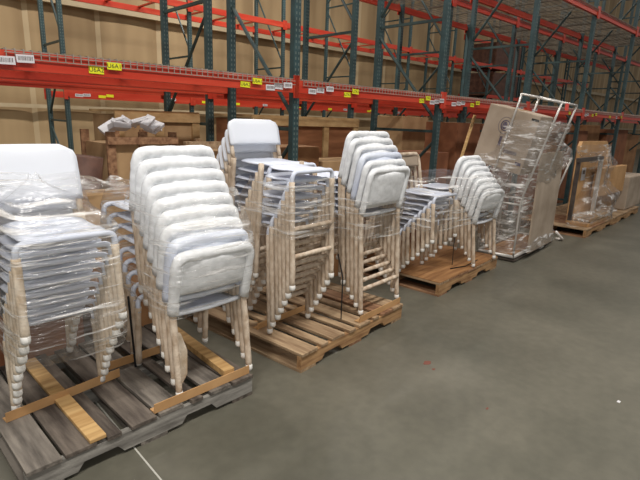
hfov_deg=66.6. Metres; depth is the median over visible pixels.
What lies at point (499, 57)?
carton
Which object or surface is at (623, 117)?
crossbeam
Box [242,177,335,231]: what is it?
film
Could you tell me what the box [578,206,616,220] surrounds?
heap
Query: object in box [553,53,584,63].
crossbeam
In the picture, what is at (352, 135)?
bar chair
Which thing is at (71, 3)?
trim
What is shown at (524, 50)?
frame
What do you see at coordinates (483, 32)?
crossbeam
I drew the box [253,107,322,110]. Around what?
crossbeam
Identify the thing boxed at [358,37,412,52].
crossbeam
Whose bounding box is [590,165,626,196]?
carton
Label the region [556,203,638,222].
wooden pallet
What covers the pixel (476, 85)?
carton
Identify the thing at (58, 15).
frame
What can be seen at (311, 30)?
crossbeam
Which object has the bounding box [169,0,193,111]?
frame
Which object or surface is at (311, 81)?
deck
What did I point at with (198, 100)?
crossbeam
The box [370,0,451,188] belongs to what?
frame
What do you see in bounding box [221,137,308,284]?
bar chair
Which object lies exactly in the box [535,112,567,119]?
crossbeam
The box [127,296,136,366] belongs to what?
strap
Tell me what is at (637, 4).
frame
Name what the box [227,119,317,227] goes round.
bar chair
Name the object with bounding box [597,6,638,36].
crossbeam
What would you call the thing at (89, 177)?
plastic bag
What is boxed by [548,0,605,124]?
frame
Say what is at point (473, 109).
crossbeam
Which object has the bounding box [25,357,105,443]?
board
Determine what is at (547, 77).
crossbeam
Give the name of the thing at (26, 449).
wooden pallet
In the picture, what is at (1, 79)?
crossbeam
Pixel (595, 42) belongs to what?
crossbeam
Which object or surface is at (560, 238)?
film tail
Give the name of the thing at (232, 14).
frame
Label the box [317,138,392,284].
bar chair
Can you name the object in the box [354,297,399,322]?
protector
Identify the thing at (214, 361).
board
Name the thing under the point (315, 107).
crossbeam
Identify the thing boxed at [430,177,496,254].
chair
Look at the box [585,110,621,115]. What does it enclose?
deck
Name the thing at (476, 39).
crossbeam
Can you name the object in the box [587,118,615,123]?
crossbeam
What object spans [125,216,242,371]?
chair
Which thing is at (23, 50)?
deck
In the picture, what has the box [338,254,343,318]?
strap
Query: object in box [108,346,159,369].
wooden plank
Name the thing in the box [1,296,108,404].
chair
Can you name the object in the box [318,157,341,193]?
carton
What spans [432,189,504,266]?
chair
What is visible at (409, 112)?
crossbeam
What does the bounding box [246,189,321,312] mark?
bar stool
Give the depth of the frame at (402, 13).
9.58 m
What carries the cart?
on the floor
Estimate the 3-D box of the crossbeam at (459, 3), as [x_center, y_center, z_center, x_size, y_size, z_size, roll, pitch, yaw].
[3.332,-4.511,9.651,2.634,0.210,0.066,-11,19,-42]
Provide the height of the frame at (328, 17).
6.200 m
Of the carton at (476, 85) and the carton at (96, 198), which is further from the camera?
the carton at (476, 85)
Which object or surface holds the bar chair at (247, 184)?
on the bar chair at (242, 191)
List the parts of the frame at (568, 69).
post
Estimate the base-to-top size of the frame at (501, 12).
6.200 m
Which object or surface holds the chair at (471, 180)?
on the chair at (479, 182)
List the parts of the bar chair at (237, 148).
leg, backrest, frame, seat, leg, leg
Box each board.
[2,368,119,422]
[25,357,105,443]
[177,326,233,375]
[567,216,607,226]
[572,209,610,222]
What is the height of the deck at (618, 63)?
0.063 m
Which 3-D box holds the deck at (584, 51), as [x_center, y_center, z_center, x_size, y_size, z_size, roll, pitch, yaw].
[8.442,-5.729,15.098,2.415,0.063,1.217,-11,19,-42]
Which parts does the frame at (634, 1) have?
post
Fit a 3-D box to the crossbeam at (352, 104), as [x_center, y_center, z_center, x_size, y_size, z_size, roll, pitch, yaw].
[1.434,-2.344,8.417,2.634,0.210,0.066,-11,19,-42]
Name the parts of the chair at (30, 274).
leg, seat, seat frame, leg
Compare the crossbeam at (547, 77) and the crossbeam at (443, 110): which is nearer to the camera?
the crossbeam at (443, 110)
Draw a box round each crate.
[80,129,177,188]
[89,109,199,145]
[183,138,220,157]
[214,113,358,157]
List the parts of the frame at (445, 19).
post, post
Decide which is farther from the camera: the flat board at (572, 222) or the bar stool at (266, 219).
the flat board at (572, 222)
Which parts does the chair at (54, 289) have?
leg, seat, seat frame, leg, leg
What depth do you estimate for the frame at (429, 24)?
17.24 m
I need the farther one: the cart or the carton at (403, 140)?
the carton at (403, 140)
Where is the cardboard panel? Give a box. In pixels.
[565,141,613,222]
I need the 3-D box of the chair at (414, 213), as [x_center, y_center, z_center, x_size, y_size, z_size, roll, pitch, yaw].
[0.874,-0.271,4.942,0.546,0.801,0.460,15,19,42]
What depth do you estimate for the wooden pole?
7.50 m
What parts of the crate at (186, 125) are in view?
crate lid, frame rail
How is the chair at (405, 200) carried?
on the chair at (419, 208)
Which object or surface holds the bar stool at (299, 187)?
on the bar stool at (272, 193)
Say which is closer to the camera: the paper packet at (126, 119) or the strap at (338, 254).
the strap at (338, 254)
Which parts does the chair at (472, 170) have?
leg, frame, backrest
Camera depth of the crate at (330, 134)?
6.67 m
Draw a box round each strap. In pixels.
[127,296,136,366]
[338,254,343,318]
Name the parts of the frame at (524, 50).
post, post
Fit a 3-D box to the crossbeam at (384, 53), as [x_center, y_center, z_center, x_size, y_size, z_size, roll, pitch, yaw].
[2.909,-6.305,16.811,2.634,0.210,0.064,-11,19,-42]
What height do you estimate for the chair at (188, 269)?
0.801 m
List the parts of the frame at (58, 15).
post, post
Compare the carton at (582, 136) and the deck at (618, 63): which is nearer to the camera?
the carton at (582, 136)
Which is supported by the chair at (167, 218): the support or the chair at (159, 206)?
the chair at (159, 206)
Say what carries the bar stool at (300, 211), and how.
on the bar stool at (266, 219)
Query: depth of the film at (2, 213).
2.13 m
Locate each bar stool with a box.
[239,214,310,333]
[241,206,313,326]
[244,198,318,319]
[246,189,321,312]
[249,180,325,305]
[250,172,329,298]
[253,161,334,290]
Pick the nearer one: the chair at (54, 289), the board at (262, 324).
the chair at (54, 289)
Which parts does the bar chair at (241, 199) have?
seat, leg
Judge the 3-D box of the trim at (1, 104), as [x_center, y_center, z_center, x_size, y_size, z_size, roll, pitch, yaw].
[10.468,-6.179,26.125,68.000,0.080,0.080,-11,19,-42]
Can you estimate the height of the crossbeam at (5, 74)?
0.210 m
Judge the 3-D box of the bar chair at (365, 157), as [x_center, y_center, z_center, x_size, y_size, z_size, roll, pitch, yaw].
[0.269,-0.167,3.996,0.546,1.126,0.552,14,18,40]
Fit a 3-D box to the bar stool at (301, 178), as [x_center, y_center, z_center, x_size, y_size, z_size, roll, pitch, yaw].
[-0.199,-0.067,3.356,0.402,0.792,0.430,14,18,40]
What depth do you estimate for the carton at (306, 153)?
5.74 m
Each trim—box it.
[0,103,639,129]
[35,0,637,101]
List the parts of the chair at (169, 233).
leg, seat frame, leg, frame, backrest, leg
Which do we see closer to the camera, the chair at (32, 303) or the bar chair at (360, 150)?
the chair at (32, 303)
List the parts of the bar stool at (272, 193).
leg, leg, seat, seat frame, leg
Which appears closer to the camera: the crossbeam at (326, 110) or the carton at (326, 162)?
the carton at (326, 162)
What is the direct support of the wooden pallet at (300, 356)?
on the floor
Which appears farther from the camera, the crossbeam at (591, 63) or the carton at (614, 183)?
the crossbeam at (591, 63)
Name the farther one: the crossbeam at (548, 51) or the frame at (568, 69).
the frame at (568, 69)
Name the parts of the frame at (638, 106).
post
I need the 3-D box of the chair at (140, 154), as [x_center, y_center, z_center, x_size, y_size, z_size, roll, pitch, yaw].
[-0.972,-0.172,2.907,0.552,0.801,0.507,15,19,42]
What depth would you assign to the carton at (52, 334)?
3.18 m
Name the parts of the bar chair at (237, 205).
seat, leg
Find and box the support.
[138,2,153,7]
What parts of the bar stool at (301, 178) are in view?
leg, leg, seat, seat frame, leg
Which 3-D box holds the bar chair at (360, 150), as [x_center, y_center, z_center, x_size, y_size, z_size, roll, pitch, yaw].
[0.239,-0.224,4.013,0.546,1.126,0.552,14,18,39]
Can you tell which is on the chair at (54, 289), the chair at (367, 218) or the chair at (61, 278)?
the chair at (61, 278)
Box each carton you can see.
[0,314,84,365]
[82,187,133,252]
[83,252,151,339]
[276,144,318,193]
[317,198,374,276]
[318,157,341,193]
[377,116,427,150]
[398,150,448,216]
[424,122,480,195]
[469,72,517,97]
[472,42,521,71]
[474,103,552,174]
[479,124,549,214]
[547,122,559,152]
[557,130,587,202]
[560,124,600,140]
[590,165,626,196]
[598,129,627,165]
[612,172,639,209]
[622,134,638,172]
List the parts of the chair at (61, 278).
leg, seat, seat frame, leg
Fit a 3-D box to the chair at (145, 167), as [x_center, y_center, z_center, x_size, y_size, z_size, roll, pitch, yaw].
[-0.937,-0.105,2.896,0.507,0.801,0.552,-12,19,-44]
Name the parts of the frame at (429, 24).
post, post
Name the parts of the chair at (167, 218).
leg, seat frame, leg, frame, backrest, leg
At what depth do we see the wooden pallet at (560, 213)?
7.83 m
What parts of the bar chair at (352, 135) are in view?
seat, leg, leg, frame, backrest, leg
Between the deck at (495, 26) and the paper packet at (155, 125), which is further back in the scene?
the deck at (495, 26)
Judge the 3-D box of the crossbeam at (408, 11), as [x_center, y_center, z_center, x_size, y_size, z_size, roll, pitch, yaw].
[2.515,-4.749,10.490,2.634,0.210,0.064,-11,19,-42]
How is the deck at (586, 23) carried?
on the crossbeam at (604, 17)
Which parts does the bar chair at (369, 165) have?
leg, frame, backrest, leg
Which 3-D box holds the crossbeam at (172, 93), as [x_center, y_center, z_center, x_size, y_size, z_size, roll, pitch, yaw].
[-1.217,-2.229,7.571,2.634,0.210,0.064,-11,19,-42]
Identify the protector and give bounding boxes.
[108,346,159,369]
[150,365,248,413]
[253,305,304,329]
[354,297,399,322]
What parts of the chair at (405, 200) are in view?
frame, seat, leg, seat frame, leg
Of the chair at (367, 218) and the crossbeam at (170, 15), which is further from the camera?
the crossbeam at (170, 15)
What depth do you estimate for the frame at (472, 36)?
8.47 m
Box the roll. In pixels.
[75,154,102,189]
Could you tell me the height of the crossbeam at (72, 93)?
0.210 m
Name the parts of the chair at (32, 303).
seat, seat frame, leg, leg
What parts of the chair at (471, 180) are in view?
leg, frame, backrest, leg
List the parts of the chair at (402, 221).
leg, seat, leg, seat frame, leg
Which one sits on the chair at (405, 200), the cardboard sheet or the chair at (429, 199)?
the chair at (429, 199)
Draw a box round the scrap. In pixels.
[178,332,186,383]
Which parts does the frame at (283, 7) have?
post, post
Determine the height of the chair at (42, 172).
0.805 m
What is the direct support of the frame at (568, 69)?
on the floor
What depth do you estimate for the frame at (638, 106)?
17.63 m
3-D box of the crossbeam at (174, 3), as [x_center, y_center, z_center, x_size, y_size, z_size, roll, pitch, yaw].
[-3.609,-4.655,9.233,2.634,0.210,0.066,-11,19,-42]
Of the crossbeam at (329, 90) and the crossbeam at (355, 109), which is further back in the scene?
the crossbeam at (355, 109)
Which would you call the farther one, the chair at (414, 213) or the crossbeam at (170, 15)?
the crossbeam at (170, 15)
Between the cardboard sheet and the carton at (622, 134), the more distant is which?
the carton at (622, 134)
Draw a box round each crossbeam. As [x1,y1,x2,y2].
[0,49,298,97]
[0,69,227,98]
[0,78,216,98]
[0,81,163,94]
[44,88,163,102]
[64,89,195,105]
[72,0,159,15]
[143,0,192,11]
[161,92,301,103]
[168,12,254,32]
[175,102,254,106]
[188,0,286,29]
[190,97,285,109]
[208,93,356,107]
[224,88,372,103]
[253,26,324,44]
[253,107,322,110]
[282,103,347,110]
[283,20,357,42]
[295,75,446,108]
[299,101,393,109]
[321,110,370,112]
[323,39,374,53]
[351,103,446,112]
[354,108,407,115]
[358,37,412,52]
[359,0,400,13]
[368,100,462,110]
[383,51,425,62]
[391,107,458,113]
[397,3,467,32]
[405,110,450,117]
[410,46,455,61]
[424,58,462,68]
[440,92,529,110]
[442,109,487,112]
[448,113,485,119]
[452,0,519,27]
[454,56,491,68]
[456,112,487,115]
[459,107,488,112]
[461,65,493,72]
[464,23,517,43]
[464,34,490,42]
[470,0,532,21]
[487,95,518,101]
[490,63,521,74]
[516,17,565,42]
[516,39,555,54]
[520,70,546,79]
[525,101,584,118]
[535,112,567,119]
[540,18,580,40]
[545,76,568,81]
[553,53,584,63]
[562,34,600,53]
[563,0,601,18]
[566,116,602,121]
[578,35,614,53]
[581,108,623,121]
[584,59,609,71]
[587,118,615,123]
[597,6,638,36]
[598,47,625,61]
[614,119,637,124]
[620,112,639,120]
[625,56,639,66]
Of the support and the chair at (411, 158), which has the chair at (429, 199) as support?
the chair at (411, 158)
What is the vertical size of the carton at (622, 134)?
1.602 m
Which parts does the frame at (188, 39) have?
post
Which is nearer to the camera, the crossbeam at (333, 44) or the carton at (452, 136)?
the carton at (452, 136)
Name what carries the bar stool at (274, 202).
on the bar stool at (300, 211)
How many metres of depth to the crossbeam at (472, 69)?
19.98 m
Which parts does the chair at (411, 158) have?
backrest, frame, seat, leg, seat frame, leg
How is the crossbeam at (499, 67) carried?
attached to the frame at (492, 39)
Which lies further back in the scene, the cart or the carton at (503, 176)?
the carton at (503, 176)
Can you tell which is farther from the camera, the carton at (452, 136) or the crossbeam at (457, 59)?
the crossbeam at (457, 59)
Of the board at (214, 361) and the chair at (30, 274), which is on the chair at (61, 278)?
the chair at (30, 274)
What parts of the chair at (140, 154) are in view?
leg, seat frame, seat, leg, frame, backrest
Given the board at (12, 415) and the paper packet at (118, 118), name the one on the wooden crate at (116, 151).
the paper packet at (118, 118)
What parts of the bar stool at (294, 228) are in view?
leg, leg, seat, leg, seat frame, leg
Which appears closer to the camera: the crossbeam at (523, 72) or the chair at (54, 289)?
the chair at (54, 289)
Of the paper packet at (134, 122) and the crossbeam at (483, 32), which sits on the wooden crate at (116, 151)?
the paper packet at (134, 122)
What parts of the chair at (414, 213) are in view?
leg, leg, seat, seat frame, leg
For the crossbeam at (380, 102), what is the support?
attached to the frame at (445, 19)
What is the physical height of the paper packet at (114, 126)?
0.082 m
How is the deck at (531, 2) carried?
on the crossbeam at (575, 3)
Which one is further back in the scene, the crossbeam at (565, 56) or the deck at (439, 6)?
the crossbeam at (565, 56)
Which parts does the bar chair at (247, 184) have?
backrest, seat, leg, leg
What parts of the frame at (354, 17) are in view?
post, post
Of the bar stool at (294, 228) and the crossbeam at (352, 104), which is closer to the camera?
the bar stool at (294, 228)
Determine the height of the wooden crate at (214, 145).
1.360 m
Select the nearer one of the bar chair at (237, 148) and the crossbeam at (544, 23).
the bar chair at (237, 148)
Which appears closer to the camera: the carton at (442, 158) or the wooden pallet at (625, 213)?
the carton at (442, 158)
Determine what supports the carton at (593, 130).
on the floor
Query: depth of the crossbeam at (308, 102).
8.99 m
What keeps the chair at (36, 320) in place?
on the wooden pallet at (26, 449)
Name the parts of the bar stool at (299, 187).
leg, leg, seat, seat frame, leg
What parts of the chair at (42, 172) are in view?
leg, backrest, seat, seat frame, frame, leg, leg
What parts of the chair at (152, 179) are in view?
seat frame, seat, leg, frame, backrest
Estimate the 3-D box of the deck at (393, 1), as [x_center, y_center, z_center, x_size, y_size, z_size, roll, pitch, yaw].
[1.107,-4.316,8.358,2.415,0.063,1.217,-11,19,-42]
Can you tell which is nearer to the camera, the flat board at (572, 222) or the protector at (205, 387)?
the protector at (205, 387)
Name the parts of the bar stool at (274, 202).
leg, leg, seat, seat frame, leg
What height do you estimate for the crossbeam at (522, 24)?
0.210 m
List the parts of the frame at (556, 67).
post, post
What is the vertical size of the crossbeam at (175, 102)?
0.210 m
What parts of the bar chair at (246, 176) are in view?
frame, leg, backrest, seat, leg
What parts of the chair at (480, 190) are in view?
leg, frame, backrest, leg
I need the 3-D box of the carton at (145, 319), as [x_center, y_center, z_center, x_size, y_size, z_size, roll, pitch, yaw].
[-1.529,0.377,3.759,0.600,0.552,0.380,-11,19,-42]
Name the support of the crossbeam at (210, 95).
attached to the frame at (206, 22)
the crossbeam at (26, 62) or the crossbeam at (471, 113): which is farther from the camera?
the crossbeam at (471, 113)
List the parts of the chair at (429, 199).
frame, seat, leg, seat frame, leg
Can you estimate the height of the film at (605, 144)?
1.224 m
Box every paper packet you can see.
[98,119,114,134]
[107,121,130,130]
[115,116,124,121]
[121,115,136,127]
[129,116,146,126]
[140,114,154,129]
[143,120,164,133]
[149,121,160,131]
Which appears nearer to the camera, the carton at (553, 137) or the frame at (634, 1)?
the carton at (553, 137)
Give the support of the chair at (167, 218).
on the chair at (169, 233)
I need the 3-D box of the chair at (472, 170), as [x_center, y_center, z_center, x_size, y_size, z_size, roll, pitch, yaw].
[1.497,-0.438,5.437,0.547,0.801,0.534,15,19,42]
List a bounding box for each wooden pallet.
[0,323,252,479]
[184,282,402,372]
[363,241,497,296]
[516,208,617,237]
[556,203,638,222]
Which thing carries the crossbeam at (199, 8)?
attached to the frame at (188, 39)
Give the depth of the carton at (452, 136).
7.96 m
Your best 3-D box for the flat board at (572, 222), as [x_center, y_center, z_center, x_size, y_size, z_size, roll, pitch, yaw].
[4.359,-0.328,7.907,0.300,0.055,1.100,15,19,42]
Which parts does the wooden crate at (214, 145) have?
rail, panel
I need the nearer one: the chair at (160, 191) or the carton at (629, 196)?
the chair at (160, 191)
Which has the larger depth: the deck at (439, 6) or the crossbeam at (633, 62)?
the crossbeam at (633, 62)
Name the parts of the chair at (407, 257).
leg, seat, leg, seat frame, leg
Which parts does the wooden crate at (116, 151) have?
post, post, panel, rail, post, post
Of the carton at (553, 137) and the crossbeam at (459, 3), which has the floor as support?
the carton at (553, 137)
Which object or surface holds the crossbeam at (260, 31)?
attached to the frame at (283, 7)
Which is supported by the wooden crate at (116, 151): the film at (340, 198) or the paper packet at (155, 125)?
the paper packet at (155, 125)
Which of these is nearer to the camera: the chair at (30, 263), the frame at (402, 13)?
the chair at (30, 263)
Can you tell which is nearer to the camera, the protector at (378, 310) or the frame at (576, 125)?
the protector at (378, 310)
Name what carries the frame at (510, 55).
on the floor
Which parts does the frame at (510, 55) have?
post, post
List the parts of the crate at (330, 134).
crate lid, frame rail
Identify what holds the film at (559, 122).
attached to the cart
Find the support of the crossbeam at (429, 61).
attached to the frame at (429, 24)
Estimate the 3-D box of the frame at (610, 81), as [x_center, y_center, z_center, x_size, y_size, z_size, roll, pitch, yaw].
[8.578,-4.550,13.319,0.150,6.200,1.230,-11,19,-42]
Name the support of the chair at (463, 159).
on the chair at (467, 165)
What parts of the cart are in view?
post, frame, cross rail, rail, post, cross rail, post, post, rail, post, post, rail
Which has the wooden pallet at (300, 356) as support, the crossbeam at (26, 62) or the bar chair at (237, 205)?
the bar chair at (237, 205)
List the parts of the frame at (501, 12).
post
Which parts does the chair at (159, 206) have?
seat frame, seat, leg, frame, backrest, leg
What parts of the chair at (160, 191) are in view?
seat frame, seat, leg, frame, backrest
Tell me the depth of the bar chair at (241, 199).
3.82 m
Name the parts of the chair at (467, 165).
seat, frame, backrest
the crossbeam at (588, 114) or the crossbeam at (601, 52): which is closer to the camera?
the crossbeam at (588, 114)
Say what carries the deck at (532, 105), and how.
on the crossbeam at (538, 110)
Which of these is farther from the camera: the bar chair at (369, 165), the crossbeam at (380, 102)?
the crossbeam at (380, 102)
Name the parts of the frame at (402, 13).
post, post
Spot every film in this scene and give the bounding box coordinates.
[0,172,126,354]
[100,185,252,318]
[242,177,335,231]
[334,198,402,237]
[368,176,504,230]
[481,121,572,251]
[567,144,615,223]
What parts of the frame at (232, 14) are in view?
post, post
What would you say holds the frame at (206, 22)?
on the floor
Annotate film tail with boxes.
[555,231,562,240]
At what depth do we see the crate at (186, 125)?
5.86 m
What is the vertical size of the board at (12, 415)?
0.050 m
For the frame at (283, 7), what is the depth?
12.22 m
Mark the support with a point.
(149, 3)
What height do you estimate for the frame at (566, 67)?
6.200 m
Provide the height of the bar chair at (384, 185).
1.126 m
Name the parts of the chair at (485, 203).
leg, seat, leg, frame, backrest, leg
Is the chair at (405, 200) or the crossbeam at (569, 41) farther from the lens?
the crossbeam at (569, 41)
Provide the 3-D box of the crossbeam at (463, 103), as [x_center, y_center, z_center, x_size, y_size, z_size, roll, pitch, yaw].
[2.530,-2.025,7.290,2.634,0.210,0.075,-11,19,-42]
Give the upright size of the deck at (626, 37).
0.063 m
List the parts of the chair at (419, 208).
leg, seat, seat frame, leg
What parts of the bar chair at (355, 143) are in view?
seat, leg, frame, backrest, leg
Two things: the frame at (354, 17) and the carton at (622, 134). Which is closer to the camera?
the frame at (354, 17)
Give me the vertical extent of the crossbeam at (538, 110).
0.210 m
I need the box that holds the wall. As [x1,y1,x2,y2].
[0,0,639,153]
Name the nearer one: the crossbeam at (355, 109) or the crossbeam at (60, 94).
the crossbeam at (60, 94)
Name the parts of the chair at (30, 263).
leg, backrest, seat, seat frame, leg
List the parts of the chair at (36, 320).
leg, seat, seat frame, leg, leg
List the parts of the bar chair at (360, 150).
seat, leg, frame, backrest, leg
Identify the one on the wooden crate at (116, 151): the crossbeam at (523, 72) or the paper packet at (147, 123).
the paper packet at (147, 123)
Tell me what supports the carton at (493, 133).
on the cart
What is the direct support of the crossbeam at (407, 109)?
attached to the frame at (402, 13)
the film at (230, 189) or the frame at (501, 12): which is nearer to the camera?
the film at (230, 189)
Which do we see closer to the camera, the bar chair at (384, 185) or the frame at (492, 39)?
the bar chair at (384, 185)
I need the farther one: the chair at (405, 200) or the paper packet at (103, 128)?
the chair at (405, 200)
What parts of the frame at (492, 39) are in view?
post, post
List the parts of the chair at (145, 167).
leg, seat frame, seat, leg, frame, backrest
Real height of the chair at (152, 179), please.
0.801 m
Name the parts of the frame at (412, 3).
post, post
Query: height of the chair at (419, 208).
0.801 m
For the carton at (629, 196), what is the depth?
9.20 m
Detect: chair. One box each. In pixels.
[0,144,126,344]
[0,199,123,354]
[0,209,120,364]
[0,231,117,372]
[0,243,113,381]
[0,255,110,389]
[0,287,109,397]
[0,305,104,410]
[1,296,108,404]
[101,145,214,293]
[106,156,219,305]
[110,168,225,318]
[118,180,228,331]
[119,192,233,345]
[122,204,238,358]
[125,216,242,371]
[130,228,248,385]
[135,241,253,394]
[216,154,302,297]
[218,145,304,290]
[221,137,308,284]
[225,129,312,276]
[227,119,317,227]
[234,186,295,309]
[235,177,299,303]
[306,131,389,276]
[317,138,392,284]
[318,145,397,291]
[321,152,401,299]
[334,159,405,307]
[334,166,409,314]
[363,216,427,267]
[363,217,423,271]
[368,213,432,264]
[371,208,437,260]
[383,171,447,251]
[383,183,442,255]
[395,152,457,243]
[404,166,452,247]
[415,161,485,230]
[418,155,481,225]
[420,166,489,242]
[428,183,500,260]
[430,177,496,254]
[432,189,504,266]
[443,172,492,248]
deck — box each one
[1,47,295,84]
[300,79,441,98]
[385,0,425,4]
[406,0,517,24]
[446,95,526,106]
[476,19,563,39]
[496,0,598,15]
[521,36,598,50]
[530,104,582,111]
[541,10,637,33]
[561,48,625,58]
[585,29,639,46]
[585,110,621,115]
[590,58,639,66]
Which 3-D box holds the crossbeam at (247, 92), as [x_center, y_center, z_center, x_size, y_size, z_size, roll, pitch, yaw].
[-0.123,-1.911,6.447,2.634,0.210,0.064,-11,19,-42]
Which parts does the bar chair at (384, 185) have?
leg, seat, frame, backrest, leg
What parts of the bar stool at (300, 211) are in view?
leg, leg, seat, seat frame, leg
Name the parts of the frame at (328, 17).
post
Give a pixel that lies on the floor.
(547, 340)
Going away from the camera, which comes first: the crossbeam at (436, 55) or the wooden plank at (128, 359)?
the wooden plank at (128, 359)
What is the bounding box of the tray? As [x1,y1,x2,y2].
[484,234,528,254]
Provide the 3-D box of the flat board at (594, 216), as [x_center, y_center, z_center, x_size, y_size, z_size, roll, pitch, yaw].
[4.434,-0.404,7.959,0.300,0.055,1.100,15,19,42]
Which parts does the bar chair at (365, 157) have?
leg, frame, backrest, leg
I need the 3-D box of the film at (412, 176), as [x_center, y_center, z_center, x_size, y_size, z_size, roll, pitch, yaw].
[1.225,-0.474,5.154,1.367,0.504,0.988,-11,19,-42]
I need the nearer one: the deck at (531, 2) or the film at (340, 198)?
the film at (340, 198)
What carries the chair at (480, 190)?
on the chair at (485, 203)
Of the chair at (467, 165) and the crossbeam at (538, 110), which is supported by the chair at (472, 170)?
the chair at (467, 165)
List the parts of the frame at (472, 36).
post, post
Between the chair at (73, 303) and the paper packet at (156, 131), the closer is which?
the chair at (73, 303)
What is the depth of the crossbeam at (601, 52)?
14.48 m
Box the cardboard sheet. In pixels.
[526,151,564,252]
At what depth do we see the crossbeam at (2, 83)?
5.94 m
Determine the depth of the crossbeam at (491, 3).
9.31 m
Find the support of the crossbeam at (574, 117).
attached to the frame at (637, 4)
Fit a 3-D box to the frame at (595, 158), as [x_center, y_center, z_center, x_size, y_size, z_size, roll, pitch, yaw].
[4.122,-0.772,7.561,0.050,1.020,1.160,15,19,43]
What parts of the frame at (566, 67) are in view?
post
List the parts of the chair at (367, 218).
leg, leg, leg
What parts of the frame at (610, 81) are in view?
post, post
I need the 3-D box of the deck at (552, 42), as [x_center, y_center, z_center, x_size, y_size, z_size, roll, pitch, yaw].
[6.608,-5.376,13.413,2.415,0.063,1.217,-11,19,-42]
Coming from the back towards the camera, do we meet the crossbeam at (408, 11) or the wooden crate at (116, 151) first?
the crossbeam at (408, 11)
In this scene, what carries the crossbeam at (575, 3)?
attached to the frame at (472, 36)
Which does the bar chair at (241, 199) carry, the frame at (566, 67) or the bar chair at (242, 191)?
the bar chair at (242, 191)
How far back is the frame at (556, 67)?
12.56 m
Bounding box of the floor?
[0,149,639,479]
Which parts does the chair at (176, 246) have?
leg, seat frame, leg, leg, frame, backrest, leg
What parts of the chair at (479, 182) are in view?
leg, frame, backrest, leg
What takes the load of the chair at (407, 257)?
on the chair at (402, 221)
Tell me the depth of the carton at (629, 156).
13.77 m
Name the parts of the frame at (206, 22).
post, post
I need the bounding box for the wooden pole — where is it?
[460,115,475,156]
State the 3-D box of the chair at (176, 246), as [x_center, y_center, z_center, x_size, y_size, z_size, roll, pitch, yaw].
[-0.758,0.303,2.801,0.552,0.801,0.507,15,19,43]
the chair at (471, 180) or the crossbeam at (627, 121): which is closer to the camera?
the chair at (471, 180)
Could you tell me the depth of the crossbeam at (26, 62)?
3.65 m
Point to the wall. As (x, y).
(91, 33)
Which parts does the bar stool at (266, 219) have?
leg, seat, seat frame, leg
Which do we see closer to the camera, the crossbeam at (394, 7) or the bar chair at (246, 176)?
the bar chair at (246, 176)
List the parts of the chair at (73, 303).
leg, seat, seat frame, leg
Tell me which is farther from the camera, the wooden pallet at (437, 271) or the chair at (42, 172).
the wooden pallet at (437, 271)
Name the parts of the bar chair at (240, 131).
leg, backrest, frame, leg, seat, seat frame, leg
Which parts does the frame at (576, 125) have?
post, post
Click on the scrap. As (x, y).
(182, 347)
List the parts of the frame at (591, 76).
post, post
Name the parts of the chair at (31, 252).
leg, backrest, seat, seat frame, leg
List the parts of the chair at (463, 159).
seat, frame, backrest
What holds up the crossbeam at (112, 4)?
attached to the frame at (58, 15)
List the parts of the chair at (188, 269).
leg, seat frame, leg, leg, seat, frame, backrest, leg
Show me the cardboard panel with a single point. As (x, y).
(583, 201)
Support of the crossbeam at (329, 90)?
attached to the frame at (232, 14)
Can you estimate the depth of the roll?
3.69 m
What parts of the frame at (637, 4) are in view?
post, post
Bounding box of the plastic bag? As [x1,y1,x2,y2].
[80,175,124,190]
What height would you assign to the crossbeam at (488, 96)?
0.210 m
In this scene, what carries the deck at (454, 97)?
on the crossbeam at (463, 103)
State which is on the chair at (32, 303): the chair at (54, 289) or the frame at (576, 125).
the chair at (54, 289)
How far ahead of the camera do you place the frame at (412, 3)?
15.41 m
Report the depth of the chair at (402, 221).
4.88 m
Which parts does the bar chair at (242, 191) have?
backrest, seat, leg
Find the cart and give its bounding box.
[476,93,577,261]
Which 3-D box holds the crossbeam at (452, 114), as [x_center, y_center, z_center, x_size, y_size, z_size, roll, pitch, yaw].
[5.494,-4.607,18.108,2.634,0.210,0.066,-11,19,-42]
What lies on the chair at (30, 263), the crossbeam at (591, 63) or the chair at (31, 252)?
the chair at (31, 252)
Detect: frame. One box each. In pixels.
[37,0,73,150]
[160,0,213,140]
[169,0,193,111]
[226,0,301,160]
[254,0,285,115]
[301,0,358,117]
[322,0,352,116]
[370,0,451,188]
[378,0,414,115]
[393,0,453,121]
[421,0,459,121]
[457,0,497,123]
[458,0,519,122]
[460,0,540,219]
[490,12,526,101]
[509,0,567,105]
[517,21,552,104]
[528,0,599,203]
[540,29,574,123]
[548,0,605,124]
[560,35,594,123]
[567,0,639,164]
[567,156,603,220]
[580,0,635,128]
[601,0,639,172]
[603,0,639,133]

